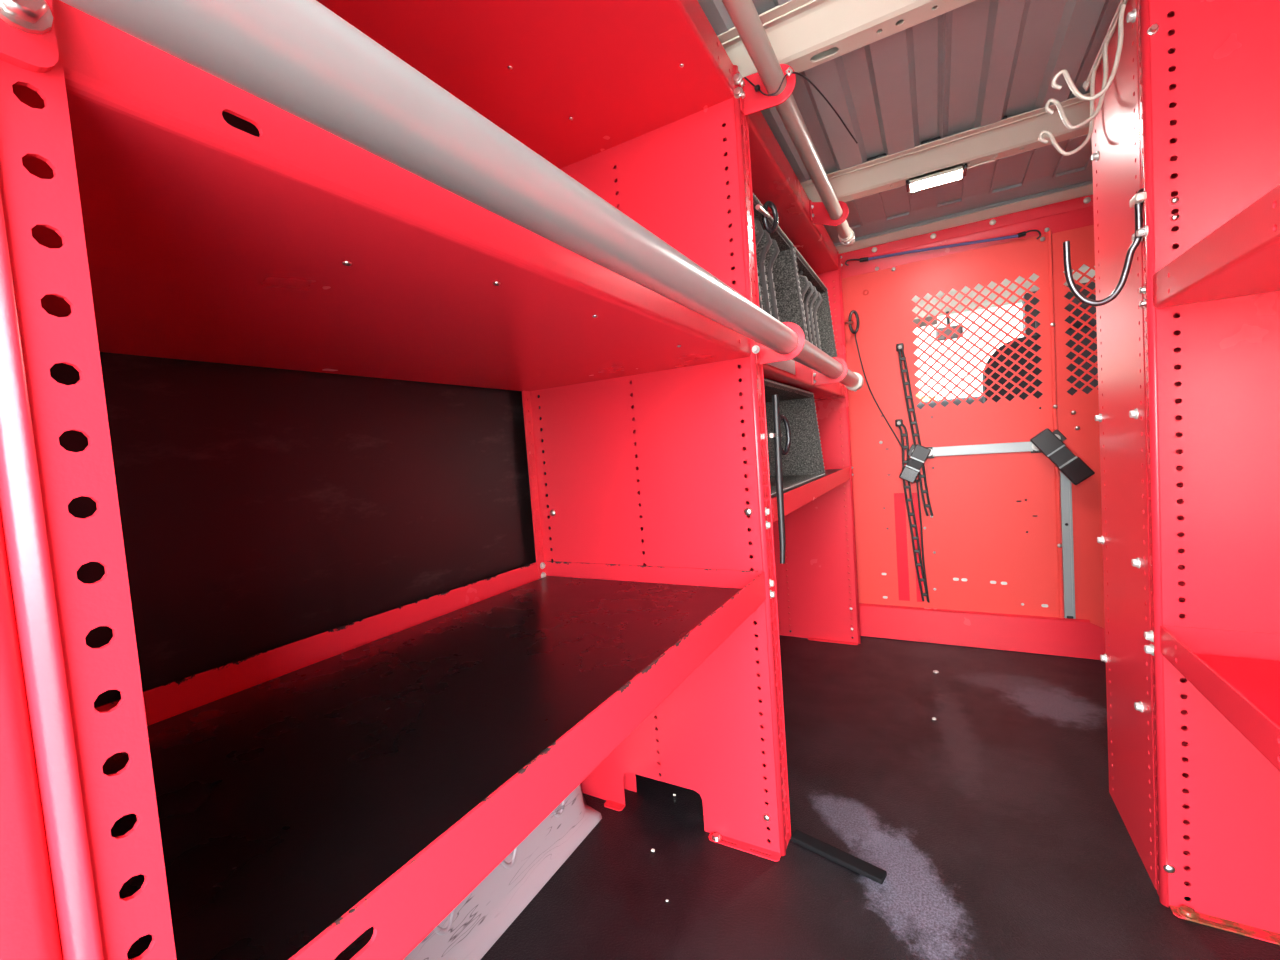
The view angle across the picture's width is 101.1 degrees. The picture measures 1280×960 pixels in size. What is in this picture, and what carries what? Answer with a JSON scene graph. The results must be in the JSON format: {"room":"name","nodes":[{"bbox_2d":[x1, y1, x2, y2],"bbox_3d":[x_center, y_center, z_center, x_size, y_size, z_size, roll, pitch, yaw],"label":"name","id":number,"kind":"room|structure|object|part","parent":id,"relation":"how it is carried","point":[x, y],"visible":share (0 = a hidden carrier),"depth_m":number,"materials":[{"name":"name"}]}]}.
{"room":"vehicle interior","nodes":[
{"label":"vehicle interior","id":0,"kind":"room"},
{"bbox_2d":[50,111,552,707],"bbox_3d":[-0.326,-0.020,1.211,0.020,1.599,2.804,-2,4,30],"label":"wall","id":1,"kind":"structure","parent":0,"point":[262,509],"depth_m":0.81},
{"bbox_2d":[481,630,1279,959],"bbox_3d":[0.498,0.755,0.821,1.738,0.025,2.804,-2,4,30],"label":"floor","id":2,"kind":"structure","parent":0,"point":[994,824],"depth_m":1.04,"materials":[{"name":"black rubber"}]},
{"bbox_2d":[0,0,804,959],"bbox_3d":[-0.216,0.043,0.683,0.662,1.513,1.067,-2,4,30],"label":"shelving unit","id":3,"kind":"object","parent":2,"relation":"on","point":[135,219],"visible":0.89,"depth_m":0.48,"materials":[{"name":"red paint"}]},
{"bbox_3d":[-0.242,-0.197,0.183,0.005,0.084,0.048,-2,4,30],"label":"bracket plate","id":4,"kind":"part","parent":3,"relation":"part of","materials":[{"name":"red paint"}]},
{"bbox_3d":[-0.308,0.077,0.183,0.131,1.513,0.102,-2,4,30],"label":"corner post","id":5,"kind":"part","parent":3,"relation":"part of","materials":[{"name":"metal"}]},
{"bbox_3d":[-0.462,0.079,0.345,0.565,1.513,0.031,-2,4,30],"label":"panel","id":6,"kind":"part","parent":3,"relation":"part of","materials":[{"name":"red paint"}]},
{"bbox_3d":[-0.260,-0.212,0.728,0.557,0.056,0.927,-2,4,30],"label":"shelf","id":7,"kind":"part","parent":3,"relation":"part of","materials":[{"name":"red metal"}]},
{"bbox_2d":[102,576,740,959],"bbox_3d":[-0.217,0.269,0.751,0.530,0.019,0.914,-2,4,30],"label":"liner","id":8,"kind":"object","parent":3,"relation":"on","point":[285,801],"visible":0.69,"depth_m":0.54,"materials":[{"name":"black rubber"}]},
{"bbox_3d":[-0.226,0.254,0.753,0.557,0.057,0.927,-2,4,30],"label":"shelf","id":9,"kind":"part","parent":3,"relation":"part of","materials":[{"name":"red paint"}]},
{"bbox_2d":[60,0,863,391],"bbox_3d":[0.251,-0.254,0.950,0.062,0.067,2.101,-2,4,30],"label":"tube","id":10,"kind":"object","parent":3,"relation":"attached to","point":[301,58],"visible":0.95,"depth_m":0.27,"materials":[{"name":"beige metal"}]},
{"bbox_3d":[-0.276,-0.685,0.692,0.514,0.054,0.927,-2,4,30],"label":"shelf","id":11,"kind":"part","parent":3,"relation":"part of","materials":[{"name":"red metal"}]},
{"bbox_3d":[-0.007,0.003,1.154,0.565,1.513,0.031,-2,4,30],"label":"panel","id":12,"kind":"part","parent":3,"relation":"part of","materials":[{"name":"red paint"}]},
{"bbox_2d":[722,0,854,246],"bbox_3d":[0.204,-0.710,0.881,0.048,0.053,2.011,-2,4,30],"label":"tube","id":13,"kind":"object","parent":3,"relation":"attached to","point":[744,15],"visible":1,"depth_m":0.99,"materials":[{"name":"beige metal"}]},
{"bbox_2d":[744,67,857,143],"bbox_3d":[0.327,-0.711,0.984,0.250,0.093,0.074,-5,3,-18],"label":"cable","id":14,"kind":"object","parent":13,"relation":"hanging from","point":[757,87],"visible":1,"depth_m":0.96,"materials":[{"name":"black rubber"}]},
{"bbox_2d":[403,784,601,959],"bbox_3d":[-0.381,0.635,0.859,0.175,0.337,0.867,-2,4,30],"label":"housing","id":15,"kind":"object","parent":2,"relation":"on","point":[472,928],"visible":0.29,"depth_m":0.96,"materials":[{"name":"white metal"}]},
{"bbox_2d":[614,111,860,844],"bbox_3d":[0.336,-0.053,1.663,0.662,1.520,1.192,-2,4,30],"label":"shelving unit","id":16,"kind":"object","parent":2,"relation":"on","point":[817,564],"visible":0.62,"depth_m":2.02,"materials":[{"name":"red paint"}]},
{"bbox_2d":[755,201,777,233],"bbox_3d":[0.252,-0.535,1.059,0.020,0.064,0.083,-2,4,41],"label":"rubber latch","id":17,"kind":"object","parent":16,"relation":"attached to","point":[763,211],"visible":1,"depth_m":1.07,"materials":[{"name":"black rubber"}]},
{"bbox_3d":[0.266,-0.537,1.076,0.041,0.064,0.011,-6,3,-29],"label":"handle","id":18,"kind":"part","parent":17,"relation":"part of","materials":[{"name":"black plastic"}]},
{"bbox_2d":[753,193,806,339],"bbox_3d":[0.142,-0.452,1.419,0.509,0.415,0.546,-2,4,30],"label":"bin","id":19,"kind":"object","parent":16,"relation":"on","point":[778,285],"visible":0.22,"depth_m":1.47,"materials":[{"name":"grey"}]},
{"bbox_2d":[769,395,790,563],"bbox_3d":[0.292,-0.003,1.087,0.023,0.341,0.082,-2,4,37],"label":"rubber latch","id":20,"kind":"object","parent":16,"relation":"attached to","point":[777,418],"visible":1,"depth_m":1.06,"materials":[{"name":"black rubber"}]},
{"bbox_3d":[0.298,-0.094,1.100,0.041,0.084,0.011,-6,3,-29],"label":"handle","id":21,"kind":"part","parent":20,"relation":"part of","materials":[{"name":"black plastic"}]},
{"bbox_3d":[0.315,-0.264,1.176,0.002,0.033,0.262,-2,4,30],"label":"label plate","id":22,"kind":"part","parent":16,"relation":"part of","materials":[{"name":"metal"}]},
{"bbox_3d":[0.257,-0.778,1.639,0.514,0.062,1.135,-2,4,30],"label":"shelf","id":23,"kind":"part","parent":16,"relation":"part of","materials":[{"name":"red metal"}]},
{"bbox_3d":[0.276,-0.288,1.676,0.555,0.052,1.135,-2,4,30],"label":"shelf","id":24,"kind":"part","parent":16,"relation":"part of","materials":[{"name":"red metal"}]},
{"bbox_3d":[0.299,0.030,1.693,0.555,0.052,1.135,-2,4,30],"label":"shelf","id":25,"kind":"part","parent":16,"relation":"part of","materials":[{"name":"red metal"}]},
{"bbox_2d":[793,246,836,356],"bbox_3d":[0.412,-0.497,1.899,0.509,0.415,0.546,-2,4,30],"label":"bin","id":26,"kind":"object","parent":16,"relation":"on","point":[814,294],"visible":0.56,"depth_m":1.78,"materials":[{"name":"grey"}]},
{"bbox_3d":[0.578,-0.096,2.192,0.565,1.513,0.031,-2,4,30],"label":"panel","id":27,"kind":"part","parent":16,"relation":"part of","materials":[{"name":"red paint"}]},
{"bbox_2d":[825,469,840,475],"bbox_3d":[0.300,0.032,1.692,0.541,0.041,1.111,-2,4,30],"label":"shelf board","id":28,"kind":"object","parent":16,"relation":"on","point":[828,471],"visible":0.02,"depth_m":1.96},
{"bbox_2d":[764,378,825,497],"bbox_3d":[0.197,-0.106,1.494,0.505,0.269,0.673,-2,4,30],"label":"bin","id":29,"kind":"object","parent":28,"relation":"on","point":[803,464],"visible":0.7,"depth_m":1.68,"materials":[{"name":"grey"}]},
{"bbox_2d":[791,830,886,883],"bbox_3d":[0.384,0.735,1.031,0.180,0.010,0.028,-1,4,43],"label":"strip","id":30,"kind":"object","parent":2,"relation":"on","point":[849,861],"visible":1,"depth_m":1.02,"materials":[{"name":"black rubber"}]},
{"bbox_2d":[785,194,1104,659],"bbox_3d":[1.115,-0.139,1.977,1.706,1.538,0.036,-2,4,30],"label":"wall","id":31,"kind":"structure","parent":2,"relation":"on","point":[992,583],"depth_m":1.93,"materials":[{"name":"red metal"}]},
{"bbox_3d":[0.712,-0.091,2.227,0.754,1.472,0.003,-2,4,30],"label":"panel","id":32,"kind":"part","parent":31,"relation":"part of","materials":[{"name":"red paint"}]},
{"bbox_2d":[845,310,904,449],"bbox_3d":[0.910,-0.387,2.046,0.192,0.558,0.038,-3,3,14],"label":"cord","id":33,"kind":"object","parent":31,"relation":"hanging from","point":[849,322],"visible":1,"depth_m":2.05,"materials":[{"name":"black rubber"}]},
{"bbox_2d":[895,419,927,601],"bbox_3d":[1.050,0.118,2.032,0.089,0.708,0.020,-2,4,30],"label":"strap","id":34,"kind":"object","parent":31,"relation":"hanging from","point":[898,422],"visible":0.9,"depth_m":2.03,"materials":[{"name":"black rubber"}]},
{"bbox_2d":[896,343,933,515],"bbox_3d":[1.046,-0.191,2.005,0.101,0.663,0.020,-2,4,30],"label":"strap","id":35,"kind":"object","parent":31,"relation":"attached to","point":[899,347],"visible":0.89,"depth_m":2.00,"materials":[{"name":"black rubber"}]},
{"bbox_2d":[845,230,1040,265],"bbox_3d":[1.069,-0.832,1.906,0.616,0.074,0.023,-2,4,30],"label":"cord","id":36,"kind":"object","parent":31,"relation":"attached to","point":[1021,234],"visible":1,"depth_m":1.88,"materials":[{"name":"blue woven fabric"},{"name":"black plastic"}]},
{"bbox_2d":[835,183,1092,253],"bbox_3d":[1.047,-0.911,1.916,1.476,0.019,0.074,-2,4,30],"label":"trim","id":37,"kind":"structure","parent":31,"relation":"attached to","point":[1085,190],"depth_m":1.83,"materials":[{"name":"beige metal"}]},
{"bbox_3d":[1.234,-0.114,1.927,0.470,1.472,0.003,-2,4,30],"label":"door panel","id":38,"kind":"part","parent":31,"relation":"part of","materials":[{"name":"red paint"}]},
{"bbox_3d":[1.256,0.558,1.966,0.813,0.131,0.020,-2,4,30],"label":"kick plate","id":39,"kind":"part","parent":31,"relation":"part of","materials":[{"name":"red paint"}]},
{"bbox_2d":[926,441,1041,457],"bbox_3d":[1.237,-0.110,1.915,0.367,0.043,0.014,-2,4,30],"label":"bar","id":40,"kind":"object","parent":31,"relation":"attached to","point":[1029,446],"visible":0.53,"depth_m":1.91,"materials":[{"name":"silver metal"}]},
{"bbox_2d":[899,444,930,482],"bbox_3d":[1.041,-0.061,1.995,0.112,0.147,0.034,-2,4,30],"label":"clasp","id":41,"kind":"object","parent":40,"relation":"attached to","point":[918,454],"visible":1,"depth_m":1.98,"materials":[{"name":"black"}]},
{"bbox_2d":[915,479,928,602],"bbox_3d":[1.079,0.234,2.013,0.030,0.475,0.012,-2,4,30],"label":"cord","id":42,"kind":"object","parent":41,"relation":"hanging from","point":[916,480],"visible":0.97,"depth_m":2.01,"materials":[{"name":"black rubber"}]},
{"bbox_2d":[1030,428,1094,484],"bbox_3d":[1.425,-0.080,1.782,0.169,0.196,0.034,-2,4,30],"label":"clasp","id":43,"kind":"object","parent":40,"relation":"hanging from","point":[1051,444],"visible":1,"depth_m":1.77,"materials":[{"name":"black"}]},
{"bbox_3d":[1.431,-0.118,1.811,0.014,1.464,0.007,-3,3,16],"label":"door post","id":44,"kind":"part","parent":31,"relation":"part of","materials":[{"name":"red metal"}]},
{"bbox_2d":[1060,471,1075,618],"bbox_3d":[1.473,0.200,1.815,0.029,0.562,0.014,-2,4,30],"label":"rail","id":45,"kind":"object","parent":31,"relation":"attached to","point":[1065,483],"visible":0.91,"depth_m":1.81,"materials":[{"name":"silver metal"}]},
{"bbox_3d":[1.652,-0.132,1.694,0.494,1.472,0.003,-2,4,30],"label":"panel","id":46,"kind":"part","parent":31,"relation":"part of","materials":[{"name":"red paint"}]},
{"bbox_2d":[1090,0,1189,889],"bbox_3d":[1.144,-0.073,0.860,0.565,1.525,0.292,-2,4,30],"label":"shelving unit","id":47,"kind":"object","parent":2,"relation":"on","point":[1116,150],"visible":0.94,"depth_m":0.96,"materials":[{"name":"red paint"}]},
{"bbox_2d":[1038,0,1127,155],"bbox_3d":[0.817,-0.725,0.993,0.100,0.165,0.279,-2,4,30],"label":"hook rack","id":48,"kind":"object","parent":47,"relation":"attached to","point":[1118,18],"visible":1,"depth_m":0.96,"materials":[{"name":"beige metal"}]},
{"bbox_3d":[0.851,-0.803,0.965,0.006,0.006,0.271,-2,4,30],"label":"rail","id":49,"kind":"part","parent":48,"relation":"part of","materials":[{"name":"beige metal"}]},
{"bbox_3d":[0.852,-0.791,0.965,0.006,0.006,0.271,-2,4,30],"label":"rail","id":50,"kind":"part","parent":48,"relation":"part of","materials":[{"name":"beige metal"}]},
{"bbox_3d":[0.919,-0.063,0.988,0.030,1.525,0.292,-2,4,30],"label":"panel","id":51,"kind":"part","parent":47,"relation":"part of","materials":[{"name":"red paint"}]},
{"bbox_3d":[1.080,-0.066,0.738,0.548,1.517,0.002,-2,4,30],"label":"panel","id":52,"kind":"part","parent":47,"relation":"part of","materials":[{"name":"red paint"}]},
{"bbox_2d":[1137,0,1279,944],"bbox_3d":[0.838,-0.021,0.313,0.572,1.525,0.962,-2,4,30],"label":"shelving unit","id":53,"kind":"object","parent":2,"relation":"on","point":[1222,279],"visible":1,"depth_m":0.81,"materials":[{"name":"red paint"}]},
{"bbox_2d":[1063,188,1147,305],"bbox_3d":[0.762,-0.376,0.863,0.104,0.172,0.041,-2,4,30],"label":"hook","id":54,"kind":"object","parent":53,"relation":"attached to","point":[1136,202],"visible":1,"depth_m":0.86,"materials":[{"name":"silver metal"}]},
{"bbox_3d":[0.819,-0.267,0.288,0.554,0.052,0.927,-2,4,30],"label":"shelf","id":55,"kind":"part","parent":53,"relation":"part of","materials":[{"name":"red metal"}]},
{"bbox_3d":[0.859,0.288,0.317,0.554,0.050,0.927,-2,4,30],"label":"shelf","id":56,"kind":"part","parent":53,"relation":"part of","materials":[{"name":"red metal"}]},
{"bbox_2d":[1196,654,1279,726],"bbox_3d":[0.859,0.306,0.320,0.542,0.009,0.909,-2,4,30],"label":"tray","id":57,"kind":"object","parent":53,"relation":"on","point":[1256,676],"depth_m":0.73,"materials":[{"name":"red paint"}]},
{"bbox_2d":[698,0,1119,245],"bbox_3d":[0.382,-0.819,0.737,1.738,0.051,2.805,-2,4,30],"label":"ceiling","id":58,"kind":"structure","parent":0,"point":[978,63],"depth_m":1.19,"materials":[{"name":"grey metal"}]},
{"bbox_2d":[718,0,975,77],"bbox_3d":[0.467,-0.818,0.887,1.607,0.040,0.180,-2,4,30],"label":"bow","id":59,"kind":"object","parent":58,"relation":"attached to","point":[803,35],"visible":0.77,"depth_m":0.94,"materials":[{"name":"beige metal"}]},
{"bbox_2d":[801,93,1089,201],"bbox_3d":[0.792,-0.876,1.463,1.607,0.046,0.180,-2,4,30],"label":"bow","id":60,"kind":"object","parent":58,"relation":"attached to","point":[1017,134],"visible":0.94,"depth_m":1.39,"materials":[{"name":"beige metal"}]},
{"bbox_2d":[906,160,994,192],"bbox_3d":[0.861,-0.850,1.467,0.214,0.016,0.061,-2,4,30],"label":"lamp","id":61,"kind":"object","parent":60,"relation":"attached to","point":[953,173],"visible":1,"depth_m":1.47,"materials":[{"name":"white plastic"}]},
{"bbox_2d":[910,170,961,191],"bbox_3d":[0.833,-0.845,1.484,0.126,0.009,0.055,-2,4,30],"label":"diffuser","id":62,"kind":"object","parent":61,"relation":"attached to","point":[938,177],"depth_m":1.47,"materials":[{"name":"white plastic"}]},
{"bbox_2d":[912,264,1094,318],"bbox_3d":[1.322,-0.880,2.399,1.640,0.107,0.967,-2,4,30],"label":"ceiling","id":63,"kind":"structure","parent":0,"point":[1083,268],"depth_m":2.60,"materials":[{"name":"beige"}]},
{"bbox_2d":[912,317,936,326],"bbox_3d":[1.421,-0.819,2.776,0.254,0.045,0.016,-2,4,30],"label":"sun visor","id":64,"kind":"object","parent":63,"relation":"attached to","point":[928,319],"visible":0.27,"depth_m":2.73,"materials":[{"name":"grey"}]},
{"bbox_2d":[935,311,962,340],"bbox_3d":[1.590,-0.798,2.715,0.123,0.157,0.105,-2,4,30],"label":"mirror","id":65,"kind":"object","parent":63,"relation":"hanging from","point":[948,331],"visible":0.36,"depth_m":2.68,"materials":[{"name":"grey mirror"}]},
{"bbox_3d":[1.592,-0.827,2.722,0.016,0.101,0.086,-2,4,30],"label":"stem","id":66,"kind":"part","parent":65,"relation":"part of","materials":[{"name":"grey"}]},
{"bbox_3d":[1.549,0.590,2.687,1.738,0.049,1.460,-2,4,30],"label":"floor","id":67,"kind":"structure","parent":0,"visible":0},
{"bbox_2d":[881,396,982,528],"bbox_3d":[1.718,0.043,3.026,1.558,0.980,0.451,-2,4,30],"label":"dashboard","id":68,"kind":"object","parent":67,"relation":"on","point":[932,404],"visible":0.02,"depth_m":2.79,"materials":[{"name":"grey"}]},
{"bbox_2d":[982,303,1097,532],"bbox_3d":[1.739,-0.049,2.222,0.492,1.246,0.582,-2,4,30],"label":"seat","id":69,"kind":"object","parent":67,"relation":"on","point":[1092,310],"visible":0.09,"depth_m":1.99,"materials":[{"name":"black fabric"}]},
{"label":"outside","id":70,"kind":"structure","parent":0,"visible":0},
{"bbox_3d":[4.109,0.692,7.195,65.600,0.041,82.000,-2,4,30],"label":"ground","id":71,"kind":"structure","parent":70,"visible":0},
{"bbox_2d":[916,393,941,400],"bbox_3d":[4.702,-0.523,9.585,3.232,2.613,1.601,-2,4,30],"label":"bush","id":72,"kind":"object","parent":71,"relation":"on","point":[918,395],"visible":0.02,"depth_m":9.02,"materials":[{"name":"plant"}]},
{"bbox_3d":[2.051,-0.180,2.076,0.156,1.460,0.722,-2,4,30],"label":"wall","id":73,"kind":"structure","parent":0,"visible":0},
{"bbox_2d":[1022,281,1095,336],"bbox_3d":[2.030,-0.614,2.529,0.295,0.656,0.082,-2,4,30],"label":"pillar","id":74,"kind":"structure","parent":73,"relation":"attached to","point":[1091,285],"depth_m":2.53,"materials":[{"name":"grey"}]}
]}

